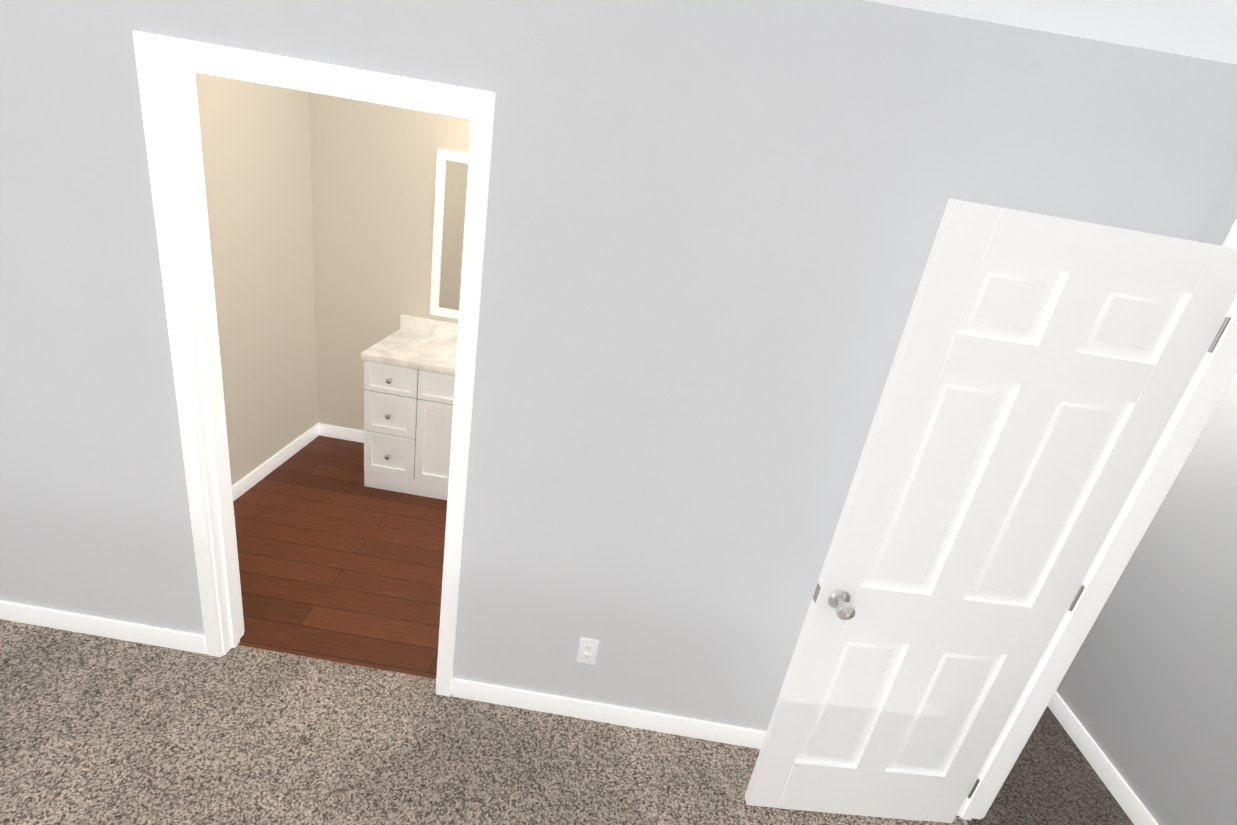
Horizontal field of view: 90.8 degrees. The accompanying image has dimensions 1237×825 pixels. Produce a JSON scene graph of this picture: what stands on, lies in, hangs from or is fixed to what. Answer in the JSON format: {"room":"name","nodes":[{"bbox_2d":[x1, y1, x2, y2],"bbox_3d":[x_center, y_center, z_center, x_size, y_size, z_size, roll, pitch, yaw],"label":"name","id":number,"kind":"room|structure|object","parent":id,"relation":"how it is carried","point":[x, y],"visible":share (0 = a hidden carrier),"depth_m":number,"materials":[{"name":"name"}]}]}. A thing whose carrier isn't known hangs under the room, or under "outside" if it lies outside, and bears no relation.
{"room":"empty bedroom","nodes":[
{"label":"empty bedroom","id":0,"kind":"room"},
{"bbox_2d":[195,73,317,485],"bbox_3d":[-1.951,-0.655,2.853,0.115,2.440,1.775,10,22,0],"label":"wall","id":1,"kind":"structure","parent":0,"point":[255,144],"depth_m":3.22,"materials":[{"name":"paint"}]},
{"bbox_2d":[232,423,319,500],"bbox_3d":[-2.073,0.434,3.288,0.013,0.085,1.775,10,22,0],"label":"baseboard","id":2,"kind":"structure","parent":1,"relation":"attached to","point":[255,476],"depth_m":3.62,"materials":[{"name":"white wood"}]},
{"bbox_2d":[233,435,446,678],"bbox_3d":[-0.929,0.706,3.350,4.590,0.100,1.948,10,22,0],"label":"floor","id":3,"kind":"structure","parent":0,"point":[339,561],"depth_m":2.96,"materials":[{"name":"laminate"}]},
{"bbox_2d":[361,358,428,495],"bbox_3d":[-1.261,0.007,3.723,0.350,0.800,0.553,10,22,0],"label":"base cabinet","id":4,"kind":"object","parent":3,"relation":"on","point":[409,373],"depth_m":3.46,"materials":[{"name":"white wood"}]},
{"bbox_2d":[361,330,456,373],"bbox_3d":[-0.747,-0.299,3.562,1.284,0.040,0.564,10,22,0],"label":"countertop","id":5,"kind":"structure","parent":4,"relation":"on","point":[407,347],"depth_m":3.46,"materials":[{"name":"beige stone"}]},
{"bbox_2d":[421,370,454,499],"bbox_3d":[-0.812,0.084,3.723,0.660,0.800,0.553,10,22,0],"label":"base cabinet","id":6,"kind":"object","parent":3,"relation":"on","point":[439,412],"depth_m":3.46,"materials":[{"name":"white wood"}]},
{"bbox_2d":[309,92,470,430],"bbox_3d":[-0.644,-0.786,3.731,4.417,2.440,0.115,10,22,0],"label":"wall","id":7,"kind":"structure","parent":0,"point":[373,174],"depth_m":3.60,"materials":[{"name":"paint"}]},
{"bbox_2d":[320,424,364,442],"bbox_3d":[-1.738,0.160,4.107,0.520,0.085,0.013,10,22,0],"label":"baseboard","id":8,"kind":"structure","parent":7,"relation":"attached to","point":[325,430],"depth_m":4.10,"materials":[{"name":"white wood"}]},
{"bbox_2d":[401,314,457,337],"bbox_3d":[-0.719,-0.457,3.791,1.284,0.090,0.021,10,22,0],"label":"backsplash","id":9,"kind":"structure","parent":7,"relation":"attached to","point":[427,326],"depth_m":3.78,"materials":[{"name":"beige stone"}]},
{"bbox_2d":[430,149,468,318],"bbox_3d":[-0.633,-0.963,3.586,0.920,0.945,0.022,10,22,0],"label":"bathroom mirror","id":10,"kind":"object","parent":7,"relation":"attached to","point":[450,198],"visible":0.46,"depth_m":3.57,"materials":[{"name":"white mirror"}]},
{"bbox_2d":[0,619,967,824],"bbox_3d":[-1.142,1.955,0.168,4.590,0.100,4.902,10,22,0],"label":"floor carpet","id":11,"kind":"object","parent":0,"point":[97,730],"visible":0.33,"depth_m":2.11,"materials":[{"name":"brown carpet"}]},
{"bbox_2d":[0,0,1236,730],"bbox_3d":[-0.762,-0.097,1.975,4.417,2.440,0.115,10,22,0],"label":"wall","id":12,"kind":"structure","parent":0,"point":[712,226],"depth_m":1.75,"materials":[{"name":"paint"}]},
{"bbox_2d":[0,600,206,653],"bbox_3d":[-2.343,0.766,2.351,1.531,0.085,0.013,10,22,0],"label":"baseboard","id":13,"kind":"structure","parent":12,"relation":"attached to","point":[11,611],"depth_m":2.34,"materials":[{"name":"white wood"}]},
{"bbox_2d":[132,30,495,695],"bbox_3d":[-0.951,0.028,2.037,0.954,2.106,0.147,10,22,0],"label":"door frame","id":14,"kind":"structure","parent":12,"relation":"attached to","point":[168,67],"depth_m":1.81,"materials":[{"name":"white wood"}]},
{"bbox_2d":[577,637,598,664],"bbox_3d":[-0.113,0.881,2.249,0.070,0.115,0.008,10,22,0],"label":"electrical outlet","id":15,"kind":"object","parent":12,"relation":"attached to","point":[587,651],"visible":1,"depth_m":2.25,"materials":[{"name":"white plastic"}]},
{"bbox_2d":[452,678,766,748],"bbox_3d":[0.293,1.219,2.349,1.892,0.085,0.020,10,22,0],"label":"baseboard","id":16,"kind":"structure","parent":12,"relation":"attached to","point":[461,688],"depth_m":2.34,"materials":[{"name":"white wood"}]},
{"bbox_2d":[967,706,1133,824],"bbox_3d":[1.568,2.154,0.825,0.820,0.100,6.315,10,22,0],"label":"floor","id":17,"kind":"structure","parent":0,"point":[1053,778],"depth_m":2.40,"materials":[{"name":"brown carpet"}]},
{"bbox_2d":[865,0,1236,63],"bbox_3d":[-0.278,-0.657,0.133,5.410,0.100,6.850,10,22,0],"label":"ceiling","id":18,"kind":"structure","parent":0,"point":[1205,29],"depth_m":1.35,"materials":[{"name":"paint"}]},
{"bbox_2d":[1056,371,1236,824],"bbox_3d":[2.132,0.953,0.604,0.115,2.440,6.850,10,22,0],"label":"wall","id":19,"kind":"structure","parent":0,"point":[1146,689],"depth_m":2.28,"materials":[{"name":"paint"}]},
{"bbox_2d":[1047,691,1157,824],"bbox_3d":[1.632,1.606,1.959,0.648,0.085,3.800,10,22,0],"label":"baseboard","id":20,"kind":"structure","parent":19,"relation":"attached to","point":[1125,796],"depth_m":2.50,"materials":[{"name":"white wood"}]},
{"bbox_2d":[1199,166,1236,245],"bbox_3d":[1.380,0.825,0.604,0.115,2.440,6.850,10,22,0],"label":"wall","id":21,"kind":"structure","parent":0,"point":[1220,223],"depth_m":1.56,"materials":[{"name":"paint"}]},
{"bbox_2d":[745,199,1236,822],"bbox_3d":[0.984,0.490,1.801,0.770,2.022,0.173,8,22,-5],"label":"hall door","id":22,"kind":"structure","parent":21,"relation":"in","point":[1043,369],"depth_m":1.68,"materials":[{"name":"white wood"}]},
{"bbox_2d":[957,218,1236,819],"bbox_3d":[1.409,0.655,1.488,0.147,2.106,0.890,10,22,0],"label":"door frame","id":23,"kind":"structure","parent":21,"relation":"attached to","point":[1210,380],"depth_m":1.79,"materials":[{"name":"white wood"}]}
]}

